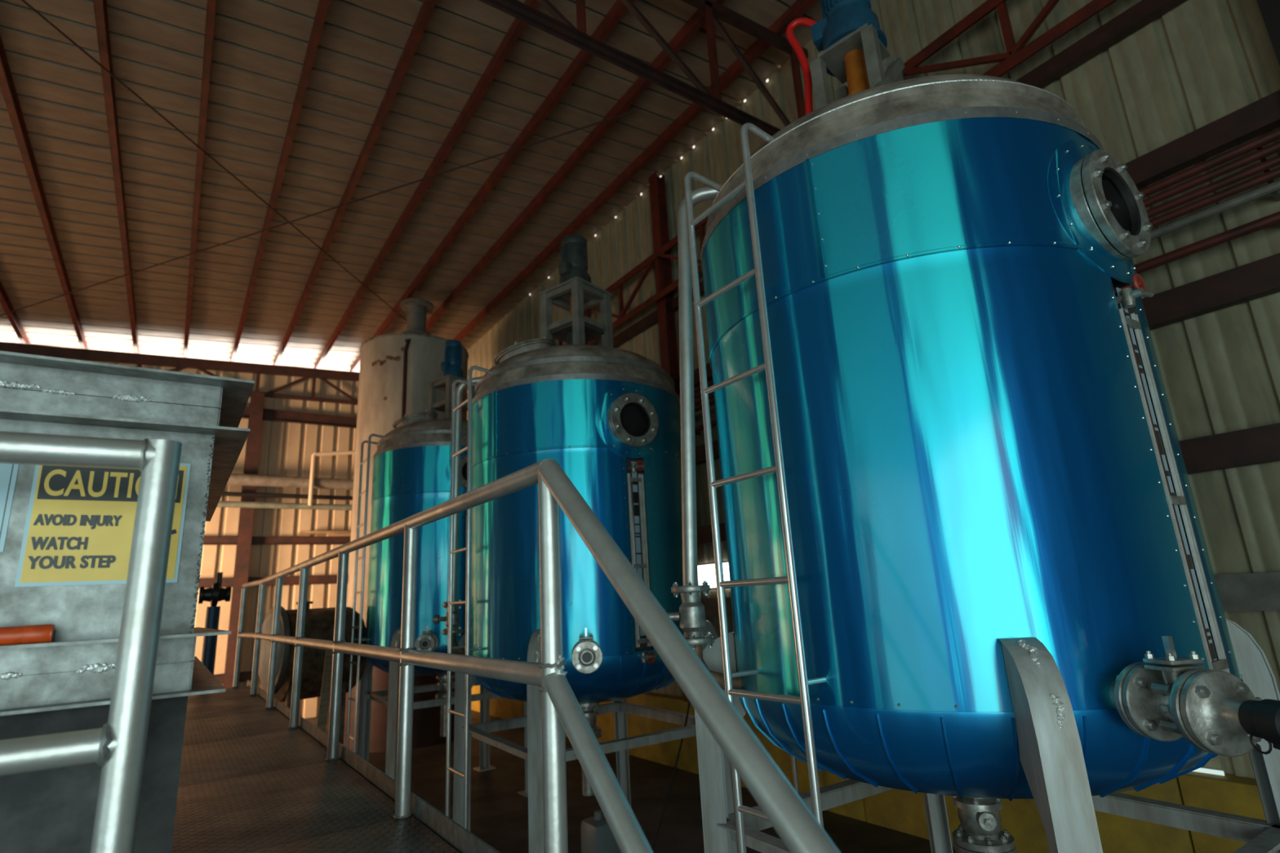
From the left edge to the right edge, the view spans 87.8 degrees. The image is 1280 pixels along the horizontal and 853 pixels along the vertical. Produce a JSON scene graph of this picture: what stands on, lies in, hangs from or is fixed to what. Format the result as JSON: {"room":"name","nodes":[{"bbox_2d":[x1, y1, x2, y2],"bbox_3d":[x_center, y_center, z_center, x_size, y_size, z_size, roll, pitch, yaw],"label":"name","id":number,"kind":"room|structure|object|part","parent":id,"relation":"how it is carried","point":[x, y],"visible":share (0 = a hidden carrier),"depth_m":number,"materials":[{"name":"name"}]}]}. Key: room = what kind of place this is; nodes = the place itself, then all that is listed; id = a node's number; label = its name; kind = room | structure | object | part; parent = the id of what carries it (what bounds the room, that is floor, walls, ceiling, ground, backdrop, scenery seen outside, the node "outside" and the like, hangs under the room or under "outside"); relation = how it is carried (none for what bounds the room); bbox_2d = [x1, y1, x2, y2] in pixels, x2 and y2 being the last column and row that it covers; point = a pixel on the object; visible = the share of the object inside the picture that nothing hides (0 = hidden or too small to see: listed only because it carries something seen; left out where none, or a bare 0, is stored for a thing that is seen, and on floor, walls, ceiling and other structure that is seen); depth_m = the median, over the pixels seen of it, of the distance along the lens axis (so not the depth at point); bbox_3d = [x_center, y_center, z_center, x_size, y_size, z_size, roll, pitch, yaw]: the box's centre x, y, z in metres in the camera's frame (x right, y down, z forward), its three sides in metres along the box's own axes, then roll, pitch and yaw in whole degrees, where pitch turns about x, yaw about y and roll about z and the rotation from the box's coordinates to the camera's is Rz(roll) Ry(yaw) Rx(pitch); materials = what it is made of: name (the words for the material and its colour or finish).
{"room":"factory interior","nodes":[
{"label":"factory interior","id":0,"kind":"room"},
{"bbox_2d":[75,359,359,718],"bbox_3d":[-10.397,2.201,13.986,12.950,8.227,0.050,7,-17,-34],"label":"wall","id":1,"kind":"structure","parent":0,"point":[286,448],"depth_m":15.60,"materials":[{"name":"metal"}]},
{"bbox_2d":[0,0,823,372],"bbox_3d":[-4.706,-4.356,6.699,13.600,1.188,23.680,7,-17,-34],"label":"ceiling","id":2,"kind":"structure","parent":0,"point":[260,46],"depth_m":9.32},
{"bbox_2d":[21,0,406,320],"bbox_3d":[-5.467,-3.229,9.993,0.022,0.519,9.934,-4,-14,4],"label":"rod","id":3,"kind":"object","parent":2,"relation":"attached to","point":[23,1],"visible":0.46,"depth_m":8.05,"materials":[{"name":"metal"}]},
{"bbox_2d":[0,111,632,315],"bbox_3d":[-6.010,-3.047,10.448,12.482,0.627,0.022,-8,-15,17],"label":"rod","id":4,"kind":"object","parent":2,"relation":"attached to","point":[631,112],"visible":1,"depth_m":10.00,"materials":[{"name":"metal"}]},
{"bbox_2d":[304,710,956,852],"bbox_3d":[-3.946,3.640,4.195,13.500,0.100,22.400,7,-17,-34],"label":"floor","id":5,"kind":"structure","parent":0,"point":[499,815],"depth_m":7.45,"materials":[{"name":"concrete"}]},
{"bbox_2d":[198,572,231,675],"bbox_3d":[-5.057,3.117,7.727,0.320,2.780,0.280,7,-17,-34],"label":"stand","id":6,"kind":"object","parent":5,"relation":"on","point":[214,594],"visible":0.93,"depth_m":7.89,"materials":[{"name":"black"}]},
{"bbox_2d":[223,391,264,688],"bbox_3d":[-8.778,2.766,14.715,0.260,7.320,0.212,7,-17,-34],"label":"steel column","id":7,"kind":"structure","parent":5,"relation":"on","point":[256,405],"depth_m":14.72,"materials":[{"name":"metal"}]},
{"bbox_2d":[0,342,359,404],"bbox_3d":[-10.525,-1.322,14.740,12.912,1.199,0.100,7,-17,-34],"label":"roof truss","id":8,"kind":"object","parent":7,"relation":"attached to","point":[179,362],"visible":0.46,"depth_m":15.17,"materials":[{"name":"metal"}]},
{"bbox_2d":[213,671,259,684],"bbox_3d":[-10.158,5.153,13.078,12.900,0.200,0.084,7,-17,-34],"label":"beam","id":9,"kind":"structure","parent":7,"relation":"attached to","point":[243,676],"depth_m":14.22,"materials":[{"name":"metal"}]},
{"bbox_2d":[198,574,348,588],"bbox_3d":[-10.265,3.238,13.568,12.900,0.200,0.084,7,-17,-34],"label":"beam","id":10,"kind":"structure","parent":7,"relation":"attached to","point":[331,579],"depth_m":15.11,"materials":[{"name":"metal"}]},
{"bbox_2d":[203,536,351,545],"bbox_3d":[-10.314,2.367,13.790,12.900,0.180,0.084,7,-17,-34],"label":"beam","id":11,"kind":"structure","parent":7,"relation":"attached to","point":[208,540],"depth_m":15.22,"materials":[{"name":"metal"}]},
{"bbox_2d":[326,533,351,537],"bbox_3d":[-7.083,2.605,15.922,0.750,0.060,0.240,7,-17,-34],"label":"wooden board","id":12,"kind":"object","parent":11,"relation":"on","point":[329,535],"visible":0.56,"depth_m":15.78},
{"bbox_2d":[297,530,351,534],"bbox_3d":[-7.392,2.520,15.765,1.250,0.060,0.240,7,-17,-34],"label":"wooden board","id":13,"kind":"object","parent":12,"relation":"on","point":[300,532],"visible":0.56,"depth_m":15.59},
{"bbox_2d":[241,406,356,428],"bbox_3d":[-10.473,-0.477,14.517,12.900,0.260,0.084,7,-17,-34],"label":"beam","id":14,"kind":"structure","parent":7,"relation":"attached to","point":[271,415],"depth_m":16.15,"materials":[{"name":"metal"}]},
{"bbox_2d":[257,601,366,745],"bbox_3d":[-4.201,3.447,8.418,1.180,2.390,1.100,10,-20,-43],"label":"drum","id":15,"kind":"object","parent":5,"relation":"on","point":[319,622],"visible":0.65,"depth_m":8.16,"materials":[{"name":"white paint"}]},
{"bbox_2d":[316,650,333,733],"bbox_3d":[-3.590,3.441,7.478,0.220,1.876,0.030,7,-17,-34],"label":"plank","id":16,"kind":"object","parent":5,"relation":"on","point":[325,695],"visible":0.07,"depth_m":7.58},
{"bbox_2d":[171,680,500,852],"bbox_3d":[-3.225,2.568,3.516,2.519,1.560,7.490,7,-17,-34],"label":"walkway","id":17,"kind":"object","parent":5,"relation":"on","point":[250,782],"visible":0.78,"depth_m":2.76,"materials":[{"name":"metal"}]},
{"bbox_2d":[0,431,182,852],"bbox_3d":[-1.528,0.460,0.689,1.644,1.056,0.088,6,-17,-33],"label":"handrail","id":18,"kind":"object","parent":17,"relation":"on","point":[118,747],"visible":1,"depth_m":1.14,"materials":[{"name":"metal"}]},
{"bbox_3d":[-1.546,0.461,0.690,1.615,0.053,0.053,6,-17,-33],"label":"rail","id":19,"kind":"part","parent":18,"relation":"part of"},
{"bbox_3d":[-1.572,-0.018,0.813,1.617,0.055,0.055,6,-17,-33],"label":"rail","id":20,"kind":"part","parent":18,"relation":"part of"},
{"bbox_3d":[-0.871,0.538,1.127,0.057,1.050,0.057,7,-17,-34],"label":"post","id":21,"kind":"part","parent":18,"relation":"part of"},
{"bbox_2d":[0,351,254,852],"bbox_3d":[-2.059,0.608,1.541,1.780,1.250,1.678,7,-17,-34],"label":"bin","id":22,"kind":"object","parent":17,"relation":"on","point":[64,684],"visible":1,"depth_m":1.33,"materials":[{"name":"grey"}]},
{"bbox_2d":[0,463,18,551],"bbox_3d":[-1.301,0.139,1.240,0.192,0.190,0.002,7,-17,-34],"label":"notice sheet","id":23,"kind":"object","parent":22,"relation":"attached to","point":[8,472],"visible":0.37,"depth_m":1.29,"materials":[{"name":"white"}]},
{"bbox_2d":[0,624,54,645],"bbox_3d":[-1.331,0.363,1.097,0.550,0.034,0.034,7,-17,-34],"label":"tube","id":24,"kind":"object","parent":22,"relation":"on","point":[39,633],"visible":1,"depth_m":1.22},
{"bbox_2d":[14,462,191,586],"bbox_3d":[-1.093,0.194,1.370,0.256,0.256,0.004,7,-17,-34],"label":"caution sign","id":25,"kind":"object","parent":22,"relation":"attached to","point":[79,527],"visible":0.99,"depth_m":1.34,"materials":[{"name":"yellow"}]},
{"bbox_2d":[232,458,840,852],"bbox_3d":[-1.777,1.970,3.650,0.130,2.586,9.159,7,-17,-34],"label":"handrail","id":26,"kind":"object","parent":17,"relation":"attached to","point":[797,828],"visible":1,"depth_m":1.56,"materials":[{"name":"metal"}]},
{"bbox_3d":[-4.441,2.339,7.385,0.052,1.050,0.053,7,-17,-34],"label":"post","id":27,"kind":"part","parent":26,"relation":"part of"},
{"bbox_3d":[-3.783,2.098,6.587,0.052,1.050,0.053,7,-17,-34],"label":"post","id":28,"kind":"part","parent":26,"relation":"part of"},
{"bbox_3d":[-3.066,1.800,5.582,0.052,1.050,0.053,7,-17,-34],"label":"post","id":29,"kind":"part","parent":26,"relation":"part of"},
{"bbox_3d":[-2.337,1.499,4.561,0.052,1.050,0.053,7,-17,-34],"label":"post","id":30,"kind":"part","parent":26,"relation":"part of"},
{"bbox_3d":[-1.603,1.194,3.533,0.052,1.050,0.053,7,-17,-34],"label":"post","id":31,"kind":"part","parent":26,"relation":"part of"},
{"bbox_3d":[-2.326,1.457,4.488,0.125,0.052,7.392,7,-17,-34],"label":"rail","id":32,"kind":"part","parent":26,"relation":"part of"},
{"bbox_3d":[-2.329,0.958,4.633,0.115,0.082,7.392,7,-17,-35],"label":"rail","id":33,"kind":"part","parent":26,"relation":"part of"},
{"bbox_3d":[-0.885,0.897,2.528,0.052,1.050,0.053,7,-17,-34],"label":"post","id":34,"kind":"part","parent":26,"relation":"part of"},
{"bbox_3d":[-0.207,0.608,1.581,0.052,1.068,0.053,7,-17,-34],"label":"post","id":35,"kind":"part","parent":26,"relation":"part of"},
{"bbox_3d":[0.254,1.062,0.822,0.053,1.368,1.544,7,-17,-34],"label":"stair rail","id":36,"kind":"part","parent":26,"relation":"part of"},
{"bbox_3d":[0.288,0.637,0.846,0.057,1.548,1.748,7,-17,-34],"label":"stair rail","id":37,"kind":"part","parent":26,"relation":"part of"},
{"bbox_2d":[343,297,468,752],"bbox_3d":[-4.421,1.506,12.828,2.110,8.350,2.110,7,-17,-34],"label":"storage tank","id":38,"kind":"object","parent":5,"relation":"on","point":[396,370],"visible":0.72,"depth_m":12.32,"materials":[{"name":"off white paint"},{"name":"steel"},{"name":"rust"}]},
{"bbox_2d":[346,339,528,797],"bbox_3d":[-2.583,1.622,8.873,2.184,5.970,2.241,7,-17,-34],"label":"tank","id":39,"kind":"object","parent":5,"relation":"on","point":[411,475],"visible":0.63,"depth_m":8.21,"materials":[{"name":"blue"}]},
{"bbox_3d":[-3.537,3.665,8.700,0.240,2.013,0.110,-6,-15,11],"label":"leg","id":40,"kind":"part","parent":39,"relation":"part of","materials":[{"name":"grey paint"}]},
{"bbox_3d":[-2.719,3.302,7.463,0.110,2.013,0.240,-6,-15,11],"label":"leg","id":41,"kind":"part","parent":39,"relation":"part of","materials":[{"name":"grey paint"}]},
{"bbox_3d":[-2.516,2.989,8.631,1.981,0.409,1.984,7,-17,-34],"label":"dish","id":42,"kind":"part","parent":39,"relation":"part of","materials":[{"name":"blue"}]},
{"bbox_3d":[-3.164,-0.088,9.367,0.601,0.194,0.617,7,-17,-34],"label":"manhole lid","id":43,"kind":"part","parent":39,"relation":"part of","materials":[{"name":"metal"}]},
{"bbox_3d":[-2.694,-0.626,9.573,0.500,0.022,0.500,-14,-18,35],"label":"plate","id":44,"kind":"part","parent":39,"relation":"part of","materials":[{"name":"paint"}]},
{"bbox_3d":[-2.673,-0.256,9.478,0.400,0.020,0.400,-14,-18,35],"label":"plate","id":45,"kind":"part","parent":39,"relation":"part of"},
{"bbox_3d":[-2.715,-1.009,9.671,0.246,0.300,0.246,7,-17,-34],"label":"motor","id":46,"kind":"part","parent":39,"relation":"part of","materials":[{"name":"blue paint"}]},
{"bbox_3d":[-2.106,0.573,8.350,0.272,0.272,0.007,6,-17,-31],"label":"glass","id":47,"kind":"part","parent":39,"relation":"part of","materials":[{"name":"black"}]},
{"bbox_3d":[-2.101,1.803,8.048,0.020,1.460,0.012,5,-16,-28],"label":"guide rail","id":48,"kind":"part","parent":39,"relation":"part of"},
{"bbox_3d":[-2.181,4.794,9.323,0.240,0.012,0.240,7,-17,-34],"label":"foot plate","id":49,"kind":"part","parent":39,"relation":"part of","materials":[{"name":"grey paint"}]},
{"bbox_3d":[-2.250,3.800,9.512,0.110,2.013,0.240,-6,-15,11],"label":"leg","id":50,"kind":"part","parent":39,"relation":"part of","materials":[{"name":"grey paint"}]},
{"bbox_3d":[-1.314,4.410,8.011,0.240,0.012,0.240,7,-17,-34],"label":"foot plate","id":51,"kind":"part","parent":39,"relation":"part of","materials":[{"name":"grey paint"}]},
{"bbox_3d":[-1.432,3.438,8.274,0.240,2.013,0.110,-6,-15,11],"label":"leg","id":52,"kind":"part","parent":39,"relation":"part of","materials":[{"name":"grey paint"}]},
{"bbox_2d":[444,234,737,852],"bbox_3d":[-0.537,0.859,5.990,2.184,5.800,2.241,7,-17,-34],"label":"tank","id":53,"kind":"object","parent":5,"relation":"on","point":[609,416],"visible":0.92,"depth_m":5.34,"materials":[{"name":"blue"}]},
{"bbox_2d":[432,376,482,655],"bbox_3d":[-1.581,0.772,6.153,0.621,2.589,0.184,-3,-14,-1],"label":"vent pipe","id":54,"kind":"object","parent":53,"relation":"attached to","point":[460,388],"visible":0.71,"depth_m":6.06,"materials":[{"name":"metal"}]},
{"bbox_3d":[-1.496,2.819,5.839,0.240,2.013,0.110,-6,-15,11],"label":"leg","id":55,"kind":"part","parent":53,"relation":"part of","materials":[{"name":"grey paint"}]},
{"bbox_3d":[-1.111,-0.711,6.449,0.601,0.194,0.617,7,-17,-34],"label":"manhole lid","id":56,"kind":"part","parent":53,"relation":"part of","materials":[{"name":"metal"}]},
{"bbox_3d":[-0.678,2.456,4.601,0.110,2.013,0.240,-6,-15,11],"label":"leg","id":57,"kind":"part","parent":53,"relation":"part of","materials":[{"name":"grey paint"}]},
{"bbox_3d":[-0.475,2.143,5.769,1.981,0.409,1.984,7,-17,-34],"label":"dish","id":58,"kind":"part","parent":53,"relation":"part of","materials":[{"name":"blue"}]},
{"bbox_3d":[-0.666,-1.700,6.770,0.270,0.280,0.270,7,-17,-34],"label":"motor","id":59,"kind":"part","parent":53,"relation":"part of","materials":[{"name":"grey paint"}]},
{"bbox_3d":[-0.645,-1.327,6.674,0.520,0.022,0.520,-14,-18,35],"label":"plate","id":60,"kind":"part","parent":53,"relation":"part of","materials":[{"name":"paint"}]},
{"bbox_3d":[-0.622,-0.912,6.568,0.420,0.020,0.420,-14,-18,35],"label":"plate","id":61,"kind":"part","parent":53,"relation":"part of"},
{"bbox_3d":[-0.209,2.954,6.650,0.110,2.013,0.240,-6,-15,11],"label":"leg","id":62,"kind":"part","parent":53,"relation":"part of","materials":[{"name":"grey paint"}]},
{"bbox_3d":[-0.057,1.020,5.171,0.020,1.330,0.012,5,-16,-28],"label":"guide rail","id":63,"kind":"part","parent":53,"relation":"part of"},
{"bbox_3d":[-0.053,-0.050,5.432,0.272,0.272,0.007,6,-17,-31],"label":"glass","id":64,"kind":"part","parent":53,"relation":"part of","materials":[{"name":"black"}]},
{"bbox_3d":[-0.014,0.954,5.224,0.045,1.380,0.006,6,-17,-32],"label":"scale plate","id":65,"kind":"part","parent":53,"relation":"part of","materials":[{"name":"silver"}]},
{"bbox_3d":[0.030,1.029,5.224,0.020,1.330,0.012,7,-17,-34],"label":"guide rail","id":66,"kind":"part","parent":53,"relation":"part of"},
{"bbox_3d":[0.051,1.032,5.239,0.020,1.330,0.013,7,-17,-34],"label":"guide rail","id":67,"kind":"part","parent":53,"relation":"part of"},
{"bbox_3d":[0.609,2.592,5.413,0.240,2.013,0.110,-6,-15,11],"label":"leg","id":68,"kind":"part","parent":53,"relation":"part of","materials":[{"name":"grey paint"}]},
{"bbox_2d":[580,809,621,852],"bbox_3d":[-0.314,3.565,5.799,0.340,0.445,0.300,7,-17,-34],"label":"plastic jug","id":69,"kind":"object","parent":5,"relation":"on","point":[597,836],"visible":0.62,"depth_m":5.67,"materials":[{"name":"grey"}]},
{"bbox_2d":[651,701,690,850],"bbox_3d":[0.185,2.886,5.219,0.015,1.389,1.090,-12,-17,32],"label":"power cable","id":70,"kind":"object","parent":5,"relation":"on","point":[689,702],"visible":0.83,"depth_m":5.32,"materials":[{"name":"black rubber"}]},
{"bbox_2d":[791,755,799,794],"bbox_3d":[1.575,3.127,6.974,0.084,1.670,0.082,7,-17,-34],"label":"pipe","id":71,"kind":"object","parent":5,"relation":"on","point":[793,761],"visible":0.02,"depth_m":6.84,"materials":[{"name":"metal"}]},
{"bbox_2d":[684,0,1279,852],"bbox_3d":[1.441,-0.012,3.119,2.192,5.850,2.437,7,-17,-34],"label":"tank","id":72,"kind":"object","parent":5,"relation":"on","point":[969,562],"visible":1,"depth_m":2.44,"materials":[{"name":"blue"}]},
{"bbox_2d":[663,183,742,690],"bbox_3d":[0.371,-0.058,3.336,0.702,2.589,0.184,-3,-14,0],"label":"vent pipe","id":73,"kind":"object","parent":72,"relation":"attached to","point":[691,615],"visible":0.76,"depth_m":3.24,"materials":[{"name":"metal"}]},
{"bbox_3d":[0.425,1.994,3.036,0.240,2.013,0.110,-6,-15,11],"label":"leg","id":74,"kind":"part","parent":72,"relation":"part of","materials":[{"name":"grey paint"}]},
{"bbox_3d":[1.214,-2.548,3.944,0.270,0.340,0.270,7,-17,-34],"label":"motor","id":75,"kind":"part","parent":72,"relation":"part of","materials":[{"name":"blue paint"}]},
{"bbox_3d":[1.236,-2.146,3.841,0.300,0.022,0.300,-16,-19,41],"label":"plate","id":76,"kind":"part","parent":72,"relation":"part of","materials":[{"name":"paint"}]},
{"bbox_3d":[1.712,2.130,3.848,0.110,2.013,0.240,-6,-15,11],"label":"leg","id":77,"kind":"part","parent":72,"relation":"part of","materials":[{"name":"grey paint"}]},
{"bbox_3d":[1.447,1.319,2.967,1.981,0.409,1.984,7,-17,-34],"label":"dish","id":78,"kind":"part","parent":72,"relation":"part of","materials":[{"name":"blue"}]},
{"bbox_3d":[1.244,1.632,1.799,0.110,2.013,0.240,-6,-15,11],"label":"leg","id":79,"kind":"part","parent":72,"relation":"part of","materials":[{"name":"grey paint"}]},
{"bbox_3d":[1.869,-0.874,2.629,0.272,0.272,0.007,6,-17,-31],"label":"glass","id":80,"kind":"part","parent":72,"relation":"part of","materials":[{"name":"black"}]},
{"bbox_3d":[1.865,0.196,2.368,0.010,1.330,0.012,5,-16,-28],"label":"guide rail","id":81,"kind":"part","parent":72,"relation":"part of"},
{"bbox_3d":[1.907,0.130,2.422,0.045,1.380,0.006,6,-17,-32],"label":"scale plate","id":82,"kind":"part","parent":72,"relation":"part of","materials":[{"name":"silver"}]},
{"bbox_3d":[1.537,0.640,1.931,0.012,0.060,0.022,-2,-14,-6],"label":"stem","id":83,"kind":"part","parent":72,"relation":"part of","materials":[{"name":"silver metal"}]},
{"bbox_3d":[1.952,0.205,2.422,0.010,1.330,0.012,7,-17,-34],"label":"guide rail","id":84,"kind":"part","parent":72,"relation":"part of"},
{"bbox_3d":[1.973,0.207,2.436,0.010,1.330,0.012,7,-17,-34],"label":"guide rail","id":85,"kind":"part","parent":72,"relation":"part of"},
{"bbox_3d":[2.531,1.768,2.610,0.240,2.013,0.110,-6,-15,11],"label":"leg","id":86,"kind":"part","parent":72,"relation":"part of","materials":[{"name":"grey paint"}]},
{"bbox_2d":[466,0,1279,778],"bbox_3d":[1.018,-0.416,9.191,0.035,7.982,22.200,7,-17,-34],"label":"wall","id":87,"kind":"structure","parent":0,"point":[1200,62],"depth_m":5.05,"materials":[{"name":"metal"}]},
{"bbox_2d":[528,78,768,295],"bbox_3d":[-0.359,-3.738,11.686,0.015,0.032,7.282,7,-17,-34],"label":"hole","id":88,"kind":"structure","parent":87,"relation":"in","point":[766,80],"depth_m":10.05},
{"bbox_2d":[697,560,730,589],"bbox_3d":[0.989,1.957,8.721,0.032,0.344,0.800,7,-17,-34],"label":"window","id":89,"kind":"structure","parent":87,"relation":"in","point":[706,571],"depth_m":8.80,"materials":[{"name":"glass"}]},
{"bbox_2d":[471,685,1266,852],"bbox_3d":[1.314,3.797,7.904,0.260,0.860,21.800,7,-17,-34],"label":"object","id":90,"kind":"structure","parent":87,"relation":"attached to","point":[898,810],"depth_m":5.33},
{"bbox_2d":[648,171,688,702],"bbox_3d":[0.478,-0.208,9.667,0.172,7.852,0.200,7,-17,-34],"label":"steel column","id":91,"kind":"structure","parent":90,"relation":"on","point":[660,224],"depth_m":10.18,"materials":[{"name":"metal"}]},
{"bbox_2d":[558,0,1116,345],"bbox_3d":[0.762,-2.483,9.367,0.110,0.835,21.800,7,-17,-34],"label":"girder","id":92,"kind":"object","parent":91,"relation":"attached to","point":[1016,54],"visible":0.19,"depth_m":6.15,"materials":[{"name":"red metal"}]},
{"bbox_2d":[1256,0,1279,66],"bbox_3d":[4.405,-1.834,4.168,0.172,7.852,0.300,7,-17,-34],"label":"steel column","id":93,"kind":"structure","parent":90,"relation":"on","point":[1269,9],"depth_m":4.43,"materials":[{"name":"black"}]},
{"bbox_2d":[600,0,1186,348],"bbox_3d":[0.970,-2.009,9.376,0.105,0.150,21.800,7,-17,-34],"label":"beam","id":94,"kind":"structure","parent":87,"relation":"attached to","point":[1144,12],"depth_m":5.51,"materials":[{"name":"metal"}]},
{"bbox_2d":[673,89,1279,393],"bbox_3d":[1.039,-0.790,9.064,0.105,0.200,21.800,7,-17,-34],"label":"beam","id":95,"kind":"structure","parent":87,"relation":"attached to","point":[1262,116],"depth_m":4.77,"materials":[{"name":"metal"}]},
{"bbox_2d":[678,127,1279,397],"bbox_3d":[2.121,-1.024,7.378,0.254,0.065,15.800,7,-17,-34],"label":"pipe","id":96,"kind":"object","parent":87,"relation":"attached to","point":[1257,143],"visible":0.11,"depth_m":4.61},
{"bbox_2d":[693,141,1279,398],"bbox_3d":[2.127,-0.941,7.358,0.250,0.057,15.800,7,-17,-34],"label":"pipe","id":97,"kind":"object","parent":87,"relation":"attached to","point":[1260,154],"visible":0.13,"depth_m":4.59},
{"bbox_2d":[694,211,1279,435],"bbox_3d":[2.150,-0.491,7.241,0.256,0.068,15.800,7,-17,-34],"label":"pipe","id":98,"kind":"object","parent":87,"relation":"attached to","point":[1273,219],"visible":0.18,"depth_m":4.58,"materials":[{"name":"metal"}]},
{"bbox_2d":[694,179,1279,420],"bbox_3d":[2.140,-0.694,7.294,0.252,0.061,15.800,7,-17,-34],"label":"pipe","id":99,"kind":"object","parent":87,"relation":"attached to","point":[1272,188],"visible":0.28,"depth_m":4.56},
{"bbox_2d":[694,155,1279,404],"bbox_3d":[2.132,-0.854,7.336,0.250,0.057,15.800,7,-17,-34],"label":"pipe","id":100,"kind":"object","parent":87,"relation":"attached to","point":[1264,166],"visible":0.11,"depth_m":4.58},
{"bbox_2d":[694,167,1279,410],"bbox_3d":[2.136,-0.777,7.316,0.250,0.057,15.800,7,-17,-34],"label":"pipe","id":101,"kind":"object","parent":87,"relation":"attached to","point":[1268,177],"visible":0.13,"depth_m":4.57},
{"bbox_2d":[695,253,1279,465],"bbox_3d":[1.099,0.279,8.790,0.105,0.225,21.800,7,-17,-34],"label":"beam","id":102,"kind":"structure","parent":87,"relation":"attached to","point":[1259,278],"depth_m":4.65,"materials":[{"name":"metal"}]},
{"bbox_2d":[697,422,1279,546],"bbox_3d":[1.158,1.343,8.518,0.105,0.230,21.800,7,-17,-34],"label":"beam","id":103,"kind":"structure","parent":87,"relation":"attached to","point":[1261,444],"depth_m":4.50,"materials":[{"name":"metal"}]},
{"bbox_2d":[701,572,1279,617],"bbox_3d":[1.225,2.249,8.298,0.065,0.240,21.800,7,-17,-34],"label":"beam","id":104,"kind":"structure","parent":87,"relation":"attached to","point":[1247,592],"depth_m":4.38,"materials":[{"name":"metal"}]},
{"bbox_2d":[1192,768,1224,776],"bbox_3d":[3.721,2.343,4.568,0.010,0.027,0.460,7,-17,-34],"label":"window","id":105,"kind":"structure","parent":87,"relation":"in","point":[1199,770],"depth_m":4.44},
{"bbox_3d":[-9.531,-0.798,1.582,0.080,7.800,21.900,7,-17,-34],"label":"wall","id":106,"kind":"structure","parent":0,"visible":0},
{"bbox_2d":[217,500,352,510],"bbox_3d":[-10.722,1.475,13.204,11.200,0.140,0.140,7,-17,-34],"label":"pipe","id":107,"kind":"object","parent":106,"relation":"attached to","point":[221,504],"visible":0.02,"depth_m":14.96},
{"bbox_2d":[221,491,352,500],"bbox_3d":[-10.791,1.266,13.342,11.200,0.100,0.100,7,-17,-34],"label":"pipe","id":108,"kind":"object","parent":106,"relation":"attached to","point":[224,493],"visible":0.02,"depth_m":15.12,"materials":[{"name":"metal"}]},
{"bbox_2d":[226,473,353,489],"bbox_3d":[-10.780,0.945,13.382,11.200,0.260,0.260,7,-17,-34],"label":"pipe","id":109,"kind":"object","parent":106,"relation":"attached to","point":[238,479],"visible":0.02,"depth_m":15.13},
{"bbox_2d":[307,450,355,506],"bbox_3d":[-7.007,1.188,15.771,1.479,1.423,0.091,6,-17,-33],"label":"pipe","id":110,"kind":"object","parent":109,"relation":"attached to","point":[314,455],"visible":0.85,"depth_m":15.44,"materials":[{"name":"beige"}]},
{"bbox_2d":[479,0,808,136],"bbox_3d":[-3.205,-4.495,4.424,12.808,1.514,0.110,7,-17,-34],"label":"roof truss","id":111,"kind":"object","parent":106,"relation":"attached to","point":[559,26],"visible":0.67,"depth_m":6.83,"materials":[{"name":"metal"}]},
{"bbox_2d":[0,280,31,344],"bbox_3d":[-6.637,-4.264,5.242,0.074,0.170,22.700,7,-17,-34],"label":"roof beam","id":112,"kind":"structure","parent":111,"relation":"on","point":[5,302],"depth_m":12.61,"materials":[{"name":"red metal"}]},
{"bbox_2d":[0,35,88,349],"bbox_3d":[-5.876,-4.246,5.780,0.074,0.170,22.700,7,-17,-34],"label":"roof beam","id":113,"kind":"structure","parent":111,"relation":"on","point":[8,90],"depth_m":8.88,"materials":[{"name":"red metal"}]},
{"bbox_2d":[93,0,139,353],"bbox_3d":[-5.139,-4.229,6.301,0.074,0.170,22.700,7,-17,-34],"label":"roof beam","id":114,"kind":"structure","parent":111,"relation":"on","point":[100,6],"depth_m":8.39,"materials":[{"name":"red metal"}]},
{"bbox_2d":[182,0,217,357],"bbox_3d":[-4.402,-4.211,6.823,0.074,0.170,22.700,7,-17,-34],"label":"roof beam","id":115,"kind":"structure","parent":111,"relation":"on","point":[211,4],"depth_m":8.51,"materials":[{"name":"red metal"}]},
{"bbox_2d":[230,0,329,361],"bbox_3d":[-3.632,-4.193,7.367,0.074,0.170,22.700,7,-17,-34],"label":"roof beam","id":116,"kind":"structure","parent":111,"relation":"on","point":[322,6],"depth_m":8.75,"materials":[{"name":"red metal"}]},
{"bbox_2d":[272,0,437,364],"bbox_3d":[-2.870,-4.175,7.905,0.074,0.170,22.700,7,-17,-34],"label":"roof beam","id":117,"kind":"structure","parent":111,"relation":"on","point":[427,7],"depth_m":8.98,"materials":[{"name":"red metal"}]},
{"bbox_2d":[313,0,539,368],"bbox_3d":[-2.100,-4.157,8.450,0.074,0.170,22.700,7,-17,-34],"label":"roof beam","id":118,"kind":"structure","parent":111,"relation":"on","point":[517,26],"depth_m":9.40,"materials":[{"name":"red metal"}]},
{"bbox_2d":[349,0,634,371],"bbox_3d":[-1.380,-4.139,8.959,0.074,0.170,22.700,7,-17,-34],"label":"roof beam","id":119,"kind":"structure","parent":111,"relation":"on","point":[618,10],"depth_m":9.46,"materials":[{"name":"red metal"}]},
{"bbox_2d":[426,0,724,331],"bbox_3d":[-0.651,-4.122,9.475,0.074,0.170,22.700,7,-17,-34],"label":"roof beam","id":120,"kind":"structure","parent":111,"relation":"on","point":[695,22],"depth_m":9.79,"materials":[{"name":"red metal"}]},
{"bbox_2d":[453,0,817,341],"bbox_3d":[0.127,-4.104,10.025,0.074,0.170,22.700,7,-17,-34],"label":"roof beam","id":121,"kind":"structure","parent":111,"relation":"on","point":[799,7],"depth_m":10.05,"materials":[{"name":"red metal"}]}
]}

